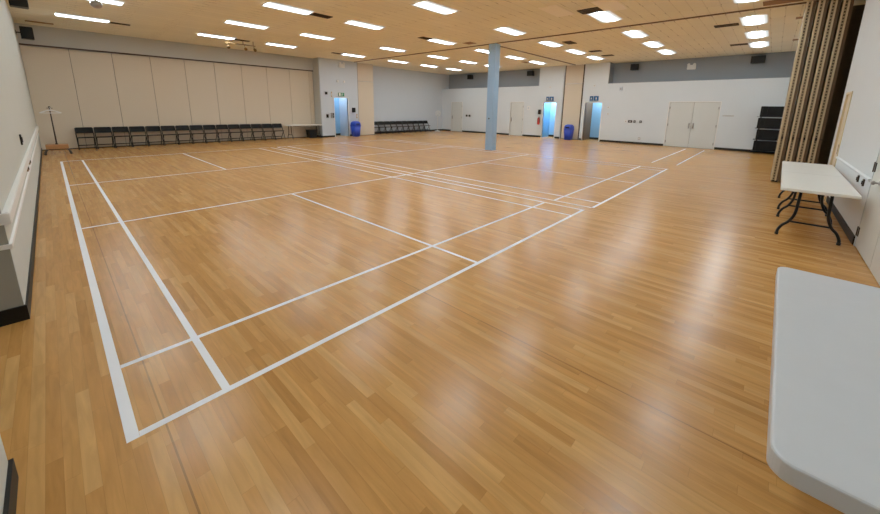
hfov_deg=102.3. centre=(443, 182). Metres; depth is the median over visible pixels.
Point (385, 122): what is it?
folding chair
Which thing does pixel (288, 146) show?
court line
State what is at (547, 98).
sign
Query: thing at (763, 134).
folded chair
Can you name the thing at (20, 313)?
baseboard
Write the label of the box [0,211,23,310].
wall panel
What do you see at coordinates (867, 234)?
door
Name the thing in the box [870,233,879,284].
door
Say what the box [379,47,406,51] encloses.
recessed light
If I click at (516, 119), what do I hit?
door
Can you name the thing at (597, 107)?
wall
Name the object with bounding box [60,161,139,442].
court line
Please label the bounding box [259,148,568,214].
court line
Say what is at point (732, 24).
ceiling vent
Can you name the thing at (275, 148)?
court line
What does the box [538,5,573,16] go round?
tile
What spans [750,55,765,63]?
wall speaker
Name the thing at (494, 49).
column
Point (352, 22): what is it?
recessed light
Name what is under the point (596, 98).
sign
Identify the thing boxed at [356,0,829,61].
trim
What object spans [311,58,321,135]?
wall
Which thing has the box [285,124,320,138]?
folding table
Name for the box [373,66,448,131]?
wall
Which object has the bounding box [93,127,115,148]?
folding chair
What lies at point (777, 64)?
wall
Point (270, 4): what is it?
recessed light
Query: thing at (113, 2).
recessed light
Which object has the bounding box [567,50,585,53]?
diffuser
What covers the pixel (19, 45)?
wall
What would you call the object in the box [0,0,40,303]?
wall
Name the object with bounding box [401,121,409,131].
folding chair
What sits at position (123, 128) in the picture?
folding chair
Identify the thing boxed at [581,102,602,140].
trim
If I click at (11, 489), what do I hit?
baseboard
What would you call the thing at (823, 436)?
folding table
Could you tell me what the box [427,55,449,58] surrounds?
recessed light
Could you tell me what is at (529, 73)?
wall speaker
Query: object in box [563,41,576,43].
ceiling vent
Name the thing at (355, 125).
recycling bin
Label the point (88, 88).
wall
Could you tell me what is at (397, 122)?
folding chair
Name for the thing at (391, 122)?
folding chair
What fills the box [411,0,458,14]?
recessed light
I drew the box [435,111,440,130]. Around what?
pedestal fan
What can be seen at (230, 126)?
folding chair
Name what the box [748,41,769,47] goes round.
recessed light
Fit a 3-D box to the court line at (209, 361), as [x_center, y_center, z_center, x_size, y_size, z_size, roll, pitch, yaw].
[-6.296,0.302,6.630,13.375,0.001,0.044,11,16,41]
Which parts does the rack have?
post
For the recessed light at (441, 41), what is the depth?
14.27 m
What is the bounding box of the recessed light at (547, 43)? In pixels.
[536,41,562,46]
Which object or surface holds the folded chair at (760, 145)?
on the rack
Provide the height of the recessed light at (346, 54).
0.026 m
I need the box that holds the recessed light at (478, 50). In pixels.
[473,49,488,53]
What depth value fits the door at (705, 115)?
17.27 m
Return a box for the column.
[485,43,499,149]
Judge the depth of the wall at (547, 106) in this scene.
23.35 m
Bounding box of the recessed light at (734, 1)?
[732,0,756,2]
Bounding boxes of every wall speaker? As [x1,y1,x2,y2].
[8,0,28,8]
[15,26,34,39]
[527,71,533,75]
[630,64,638,69]
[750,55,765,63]
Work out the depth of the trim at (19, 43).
14.89 m
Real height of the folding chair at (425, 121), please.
0.825 m
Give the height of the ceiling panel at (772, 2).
0.012 m
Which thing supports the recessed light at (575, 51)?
in the ceiling
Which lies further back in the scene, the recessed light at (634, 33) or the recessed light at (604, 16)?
the recessed light at (634, 33)
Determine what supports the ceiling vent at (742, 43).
in the ceiling
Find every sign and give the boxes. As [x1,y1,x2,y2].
[546,97,553,100]
[590,96,598,100]
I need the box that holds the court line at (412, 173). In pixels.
[82,173,412,228]
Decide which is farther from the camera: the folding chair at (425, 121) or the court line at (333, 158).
the folding chair at (425, 121)
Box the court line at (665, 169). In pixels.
[592,169,666,207]
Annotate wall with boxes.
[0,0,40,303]
[0,436,7,513]
[14,23,312,69]
[19,45,300,147]
[20,45,315,149]
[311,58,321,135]
[318,57,358,135]
[334,98,339,132]
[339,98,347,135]
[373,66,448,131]
[442,62,800,149]
[449,69,539,88]
[542,103,550,136]
[549,103,555,134]
[582,103,592,139]
[590,103,601,137]
[609,63,614,83]
[613,51,803,82]
[817,0,879,245]
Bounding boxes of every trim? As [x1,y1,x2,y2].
[0,126,38,225]
[0,133,38,250]
[19,43,312,71]
[333,97,349,136]
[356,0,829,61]
[452,102,720,148]
[500,46,574,64]
[509,102,523,133]
[541,102,556,134]
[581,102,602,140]
[663,101,721,148]
[826,91,852,198]
[836,156,870,181]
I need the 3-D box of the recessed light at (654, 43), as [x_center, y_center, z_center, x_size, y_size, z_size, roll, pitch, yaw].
[8.452,-5.540,14.273,0.630,0.026,1.240,11,16,41]
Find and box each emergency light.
[339,62,344,67]
[687,63,695,69]
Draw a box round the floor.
[0,130,879,513]
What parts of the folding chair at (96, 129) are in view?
backrest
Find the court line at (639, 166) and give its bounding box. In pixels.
[555,166,640,199]
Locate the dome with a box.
[90,0,102,8]
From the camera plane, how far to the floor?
2.84 m
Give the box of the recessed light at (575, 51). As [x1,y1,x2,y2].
[564,49,587,53]
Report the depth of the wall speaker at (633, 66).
19.25 m
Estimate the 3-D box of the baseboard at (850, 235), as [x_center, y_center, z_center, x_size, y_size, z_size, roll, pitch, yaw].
[10.407,-0.206,10.004,0.015,0.120,14.300,11,16,41]
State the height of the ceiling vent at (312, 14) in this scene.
0.020 m
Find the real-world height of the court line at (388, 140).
0.001 m
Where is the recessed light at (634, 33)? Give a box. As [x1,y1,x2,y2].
[620,30,649,37]
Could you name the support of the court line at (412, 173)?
on the floor
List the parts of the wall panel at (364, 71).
panel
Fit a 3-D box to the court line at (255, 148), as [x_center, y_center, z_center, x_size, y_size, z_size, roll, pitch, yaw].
[-9.454,-1.048,12.912,0.032,0.002,6.060,11,16,41]
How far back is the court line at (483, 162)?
10.04 m
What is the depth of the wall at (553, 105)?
23.56 m
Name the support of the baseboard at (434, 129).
attached to the wall at (399, 94)
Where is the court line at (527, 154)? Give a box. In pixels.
[418,154,528,172]
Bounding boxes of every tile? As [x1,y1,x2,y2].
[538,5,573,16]
[591,0,626,10]
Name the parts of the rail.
rail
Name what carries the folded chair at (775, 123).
on the rack
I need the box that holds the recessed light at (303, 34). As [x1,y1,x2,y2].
[299,33,334,39]
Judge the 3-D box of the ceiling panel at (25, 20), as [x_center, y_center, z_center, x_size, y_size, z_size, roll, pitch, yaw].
[-13.701,-5.418,12.035,0.250,0.012,0.650,11,16,41]
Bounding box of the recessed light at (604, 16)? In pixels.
[586,10,622,22]
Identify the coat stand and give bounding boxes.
[44,106,72,154]
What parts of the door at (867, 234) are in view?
knob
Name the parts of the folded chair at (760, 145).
backrest, seat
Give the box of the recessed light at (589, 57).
[586,56,605,59]
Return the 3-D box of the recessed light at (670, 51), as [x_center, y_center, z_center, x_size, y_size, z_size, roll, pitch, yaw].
[10.092,-5.880,16.034,0.630,0.026,1.240,11,16,41]
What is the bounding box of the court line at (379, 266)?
[120,203,543,367]
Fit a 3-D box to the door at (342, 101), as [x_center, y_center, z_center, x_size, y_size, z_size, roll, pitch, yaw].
[-6.101,-4.331,21.852,0.900,2.900,0.100,11,16,41]
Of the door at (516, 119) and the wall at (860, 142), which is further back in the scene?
the door at (516, 119)
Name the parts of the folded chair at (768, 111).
backrest, seat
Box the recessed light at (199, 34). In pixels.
[196,33,235,39]
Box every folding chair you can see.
[74,127,96,149]
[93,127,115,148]
[111,126,132,147]
[129,126,148,146]
[145,126,164,145]
[160,126,178,145]
[175,125,192,144]
[189,125,206,142]
[203,125,219,142]
[215,124,231,142]
[228,124,242,141]
[240,124,254,140]
[251,124,264,140]
[261,124,275,139]
[272,123,284,139]
[377,121,386,133]
[384,121,392,133]
[389,121,398,133]
[395,121,404,132]
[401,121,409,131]
[417,121,425,131]
[422,120,430,131]
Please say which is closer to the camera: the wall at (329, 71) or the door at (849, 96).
the door at (849, 96)
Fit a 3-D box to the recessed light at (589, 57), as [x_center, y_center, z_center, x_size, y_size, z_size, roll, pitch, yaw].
[7.761,-6.346,18.115,0.630,0.026,1.240,11,16,41]
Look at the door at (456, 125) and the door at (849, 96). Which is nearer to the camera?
the door at (849, 96)
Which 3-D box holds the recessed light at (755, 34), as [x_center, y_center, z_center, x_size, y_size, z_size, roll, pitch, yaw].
[10.783,-5.073,12.191,0.630,0.026,1.240,11,16,41]
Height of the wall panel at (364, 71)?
4.380 m
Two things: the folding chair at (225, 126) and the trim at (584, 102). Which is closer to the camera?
the folding chair at (225, 126)
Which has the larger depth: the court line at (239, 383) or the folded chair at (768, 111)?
the folded chair at (768, 111)
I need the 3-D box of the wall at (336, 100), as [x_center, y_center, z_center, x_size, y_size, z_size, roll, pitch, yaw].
[-6.912,-4.313,21.707,0.100,2.900,1.430,11,16,41]
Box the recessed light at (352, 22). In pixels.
[344,20,384,29]
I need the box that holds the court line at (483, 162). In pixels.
[483,162,630,182]
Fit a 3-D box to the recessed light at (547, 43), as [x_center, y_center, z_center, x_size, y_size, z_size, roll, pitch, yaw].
[4.393,-5.648,14.500,0.630,0.026,1.240,11,16,41]
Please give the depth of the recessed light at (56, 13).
11.18 m
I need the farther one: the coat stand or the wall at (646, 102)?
the wall at (646, 102)
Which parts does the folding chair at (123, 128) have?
backrest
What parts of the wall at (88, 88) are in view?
panel, panel, panel, panel, panel, panel, panel, panel, panel, panel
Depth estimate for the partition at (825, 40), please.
8.52 m
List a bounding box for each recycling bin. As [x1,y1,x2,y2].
[350,121,360,136]
[564,124,573,139]
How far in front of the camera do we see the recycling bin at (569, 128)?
21.30 m
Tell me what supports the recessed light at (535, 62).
in the ceiling
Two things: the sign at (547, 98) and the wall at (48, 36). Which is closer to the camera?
the wall at (48, 36)
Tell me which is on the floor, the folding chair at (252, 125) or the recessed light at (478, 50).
the folding chair at (252, 125)
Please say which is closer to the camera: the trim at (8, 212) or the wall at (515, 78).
the trim at (8, 212)
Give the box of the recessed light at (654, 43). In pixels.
[641,41,665,46]
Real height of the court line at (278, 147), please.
0.001 m
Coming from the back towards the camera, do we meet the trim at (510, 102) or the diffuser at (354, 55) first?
the trim at (510, 102)
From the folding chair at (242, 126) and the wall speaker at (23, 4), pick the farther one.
the folding chair at (242, 126)
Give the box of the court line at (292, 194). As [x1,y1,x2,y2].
[292,194,476,262]
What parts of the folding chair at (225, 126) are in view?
backrest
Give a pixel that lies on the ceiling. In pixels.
(180, 21)
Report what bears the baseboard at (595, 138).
attached to the wall at (597, 107)
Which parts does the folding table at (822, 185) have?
leg, leg, leg, leg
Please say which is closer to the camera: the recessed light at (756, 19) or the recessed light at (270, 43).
the recessed light at (756, 19)
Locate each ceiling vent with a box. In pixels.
[110,22,129,25]
[309,13,332,18]
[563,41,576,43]
[577,7,602,13]
[714,23,738,27]
[730,43,747,45]
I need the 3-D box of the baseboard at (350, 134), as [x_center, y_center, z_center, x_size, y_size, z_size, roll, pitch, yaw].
[-6.365,-2.846,21.569,0.702,0.100,2.482,11,16,41]
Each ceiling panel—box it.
[25,20,53,24]
[763,0,802,5]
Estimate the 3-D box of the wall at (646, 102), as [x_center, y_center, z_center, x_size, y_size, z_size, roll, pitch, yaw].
[7.668,-4.836,21.599,20.900,4.400,0.100,11,16,41]
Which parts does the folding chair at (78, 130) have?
backrest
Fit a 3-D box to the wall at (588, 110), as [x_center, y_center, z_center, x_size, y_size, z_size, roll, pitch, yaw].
[8.770,-4.047,21.567,0.100,2.900,1.120,11,16,41]
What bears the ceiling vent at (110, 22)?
in the ceiling
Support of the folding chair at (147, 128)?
on the floor
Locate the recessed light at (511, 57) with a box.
[504,56,526,59]
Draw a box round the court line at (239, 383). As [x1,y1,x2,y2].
[139,210,583,436]
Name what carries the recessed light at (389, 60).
in the ceiling
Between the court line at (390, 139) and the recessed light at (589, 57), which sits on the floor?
the court line at (390, 139)
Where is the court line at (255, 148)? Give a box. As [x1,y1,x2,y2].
[63,148,256,161]
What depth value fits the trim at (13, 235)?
3.52 m
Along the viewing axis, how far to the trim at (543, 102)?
22.64 m
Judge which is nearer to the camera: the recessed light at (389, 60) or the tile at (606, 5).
the tile at (606, 5)
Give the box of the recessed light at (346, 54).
[340,53,365,56]
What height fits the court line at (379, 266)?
0.002 m
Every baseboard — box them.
[0,148,41,326]
[3,458,18,513]
[317,134,351,137]
[374,129,441,133]
[442,129,774,153]
[548,135,598,139]
[826,196,855,244]
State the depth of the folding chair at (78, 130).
13.65 m
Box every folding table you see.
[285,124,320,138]
[766,267,879,513]
[774,171,861,245]
[777,161,842,215]
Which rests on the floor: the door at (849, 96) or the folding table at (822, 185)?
the folding table at (822, 185)
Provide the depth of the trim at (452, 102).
17.74 m
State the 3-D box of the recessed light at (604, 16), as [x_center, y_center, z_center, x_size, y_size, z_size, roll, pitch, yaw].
[4.659,-4.753,10.201,0.630,0.026,1.240,11,16,41]
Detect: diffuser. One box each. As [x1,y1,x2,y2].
[342,54,365,56]
[458,61,476,63]
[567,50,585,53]
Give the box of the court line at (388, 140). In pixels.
[388,140,660,170]
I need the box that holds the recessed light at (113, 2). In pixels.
[88,0,124,5]
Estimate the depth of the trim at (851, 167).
5.42 m
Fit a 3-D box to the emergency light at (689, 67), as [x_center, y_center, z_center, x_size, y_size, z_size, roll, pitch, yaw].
[12.466,-5.817,17.811,0.364,0.301,0.137,11,16,41]
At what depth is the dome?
8.87 m
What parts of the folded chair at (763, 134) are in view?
backrest, seat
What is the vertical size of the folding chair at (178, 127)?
0.825 m
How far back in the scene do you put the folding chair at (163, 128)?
15.54 m
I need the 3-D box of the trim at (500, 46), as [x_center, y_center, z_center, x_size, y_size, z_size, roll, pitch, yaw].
[4.909,-6.335,17.862,0.050,0.030,8.620,11,16,41]
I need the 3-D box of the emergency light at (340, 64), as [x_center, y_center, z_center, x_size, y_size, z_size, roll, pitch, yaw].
[-5.888,-6.805,20.597,0.137,0.301,0.364,11,16,41]
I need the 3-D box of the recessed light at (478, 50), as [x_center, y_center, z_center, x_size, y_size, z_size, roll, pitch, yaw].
[2.017,-6.123,16.621,0.630,0.026,1.240,11,16,41]
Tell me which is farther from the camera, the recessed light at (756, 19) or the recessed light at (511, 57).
the recessed light at (511, 57)
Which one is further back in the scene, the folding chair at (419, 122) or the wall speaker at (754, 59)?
the folding chair at (419, 122)
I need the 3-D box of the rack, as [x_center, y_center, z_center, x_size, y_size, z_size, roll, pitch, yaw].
[14.248,-2.213,15.286,1.260,2.019,0.650,11,16,41]
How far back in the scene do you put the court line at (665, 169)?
7.89 m
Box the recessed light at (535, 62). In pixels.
[529,61,546,63]
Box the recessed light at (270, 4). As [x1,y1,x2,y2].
[261,1,314,14]
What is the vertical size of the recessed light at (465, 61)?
0.026 m
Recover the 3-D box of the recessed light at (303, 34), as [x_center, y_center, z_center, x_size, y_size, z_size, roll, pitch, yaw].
[-4.859,-5.627,13.723,0.630,0.026,1.240,11,16,41]
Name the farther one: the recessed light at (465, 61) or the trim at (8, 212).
the recessed light at (465, 61)
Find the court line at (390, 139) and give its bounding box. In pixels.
[390,139,662,168]
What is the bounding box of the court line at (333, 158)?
[69,158,334,185]
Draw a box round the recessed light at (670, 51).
[656,49,676,53]
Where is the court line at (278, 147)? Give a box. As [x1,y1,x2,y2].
[278,147,591,207]
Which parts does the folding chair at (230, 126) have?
backrest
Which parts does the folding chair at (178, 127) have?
backrest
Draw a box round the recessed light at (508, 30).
[493,27,526,34]
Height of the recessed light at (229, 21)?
0.026 m
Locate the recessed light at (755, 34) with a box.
[744,30,768,37]
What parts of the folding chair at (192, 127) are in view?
backrest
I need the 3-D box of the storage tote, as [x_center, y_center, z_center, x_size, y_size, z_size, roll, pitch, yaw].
[-7.492,-2.768,20.220,0.440,0.460,0.540,11,16,41]
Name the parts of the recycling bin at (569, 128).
lid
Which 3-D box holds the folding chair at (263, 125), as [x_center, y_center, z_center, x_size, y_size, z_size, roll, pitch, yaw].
[-9.150,-2.635,18.559,0.499,0.825,0.514,11,16,41]
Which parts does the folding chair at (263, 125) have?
backrest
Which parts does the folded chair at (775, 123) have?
backrest, seat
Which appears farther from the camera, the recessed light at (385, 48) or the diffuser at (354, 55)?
the diffuser at (354, 55)
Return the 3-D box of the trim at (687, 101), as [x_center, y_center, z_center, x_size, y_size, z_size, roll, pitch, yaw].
[12.327,-2.852,17.637,2.140,2.260,0.108,11,16,41]
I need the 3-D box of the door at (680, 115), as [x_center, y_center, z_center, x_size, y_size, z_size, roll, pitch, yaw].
[11.916,-2.902,17.948,1.019,2.200,0.127,11,16,41]
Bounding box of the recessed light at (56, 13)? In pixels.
[54,12,109,22]
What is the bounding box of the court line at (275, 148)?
[275,148,581,209]
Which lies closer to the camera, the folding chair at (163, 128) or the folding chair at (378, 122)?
the folding chair at (163, 128)
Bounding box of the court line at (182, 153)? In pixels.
[182,153,224,168]
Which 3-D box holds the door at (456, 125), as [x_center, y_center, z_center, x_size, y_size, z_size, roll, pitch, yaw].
[1.046,-5.078,27.654,1.069,2.200,0.127,11,16,41]
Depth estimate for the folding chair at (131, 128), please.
14.77 m
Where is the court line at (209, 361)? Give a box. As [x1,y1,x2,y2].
[82,160,229,388]
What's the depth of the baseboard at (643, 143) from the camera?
19.41 m
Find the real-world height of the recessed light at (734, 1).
0.026 m
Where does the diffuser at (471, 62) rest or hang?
attached to the recessed light at (465, 61)
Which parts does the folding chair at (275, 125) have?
backrest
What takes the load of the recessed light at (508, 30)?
in the ceiling
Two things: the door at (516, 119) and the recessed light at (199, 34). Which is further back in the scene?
the door at (516, 119)
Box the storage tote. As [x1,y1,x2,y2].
[306,129,316,137]
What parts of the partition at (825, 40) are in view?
edge rail, panel, panel, edge rail, panel, edge rail, panel, edge rail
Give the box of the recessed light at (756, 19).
[739,14,768,25]
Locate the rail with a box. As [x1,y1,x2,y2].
[225,39,256,51]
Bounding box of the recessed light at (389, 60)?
[389,60,408,62]
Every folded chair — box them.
[752,140,776,151]
[755,129,779,139]
[756,118,781,128]
[760,106,783,116]
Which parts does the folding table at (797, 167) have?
leg, leg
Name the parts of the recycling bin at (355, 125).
lid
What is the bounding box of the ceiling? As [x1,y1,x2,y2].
[6,0,865,74]
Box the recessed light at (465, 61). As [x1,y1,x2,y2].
[458,60,478,63]
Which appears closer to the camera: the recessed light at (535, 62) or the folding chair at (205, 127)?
the folding chair at (205, 127)
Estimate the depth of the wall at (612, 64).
20.10 m
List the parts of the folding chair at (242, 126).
backrest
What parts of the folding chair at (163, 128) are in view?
backrest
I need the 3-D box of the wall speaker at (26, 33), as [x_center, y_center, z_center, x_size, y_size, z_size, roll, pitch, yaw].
[-13.782,-4.912,11.678,0.297,0.380,0.392,11,16,41]
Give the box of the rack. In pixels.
[750,107,777,153]
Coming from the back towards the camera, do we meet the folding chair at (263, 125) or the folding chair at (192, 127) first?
the folding chair at (263, 125)
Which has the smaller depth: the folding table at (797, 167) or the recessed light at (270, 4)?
the folding table at (797, 167)
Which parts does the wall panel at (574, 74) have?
panel, panel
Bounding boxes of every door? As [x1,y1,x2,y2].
[451,103,461,131]
[510,103,523,135]
[664,103,693,146]
[688,103,720,148]
[825,94,850,196]
[855,152,879,268]
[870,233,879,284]
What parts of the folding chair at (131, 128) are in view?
backrest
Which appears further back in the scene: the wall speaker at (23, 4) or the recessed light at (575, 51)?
the recessed light at (575, 51)
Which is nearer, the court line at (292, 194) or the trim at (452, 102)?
the court line at (292, 194)
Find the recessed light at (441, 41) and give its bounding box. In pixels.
[426,38,456,44]
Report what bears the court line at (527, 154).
on the floor
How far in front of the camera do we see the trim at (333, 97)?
21.19 m
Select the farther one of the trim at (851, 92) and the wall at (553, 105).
the wall at (553, 105)
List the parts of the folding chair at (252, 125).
backrest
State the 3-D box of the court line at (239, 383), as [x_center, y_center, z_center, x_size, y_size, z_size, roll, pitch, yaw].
[0.425,0.925,4.110,0.044,0.002,6.090,11,16,41]
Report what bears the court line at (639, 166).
on the floor
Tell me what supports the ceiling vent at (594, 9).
in the ceiling
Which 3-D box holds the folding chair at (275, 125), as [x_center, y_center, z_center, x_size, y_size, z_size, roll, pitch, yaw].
[-8.797,-2.708,18.938,0.499,0.825,0.514,11,16,41]
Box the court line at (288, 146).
[288,146,599,202]
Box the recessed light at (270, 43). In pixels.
[265,42,297,47]
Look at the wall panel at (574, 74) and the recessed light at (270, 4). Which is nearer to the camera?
the recessed light at (270, 4)
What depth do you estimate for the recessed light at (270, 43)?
15.76 m
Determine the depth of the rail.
14.78 m
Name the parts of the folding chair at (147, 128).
backrest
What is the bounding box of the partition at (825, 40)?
[770,0,853,181]
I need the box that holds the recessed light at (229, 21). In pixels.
[223,19,269,28]
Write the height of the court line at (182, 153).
0.001 m
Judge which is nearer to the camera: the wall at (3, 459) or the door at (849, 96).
the wall at (3, 459)
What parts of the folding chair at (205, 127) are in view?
backrest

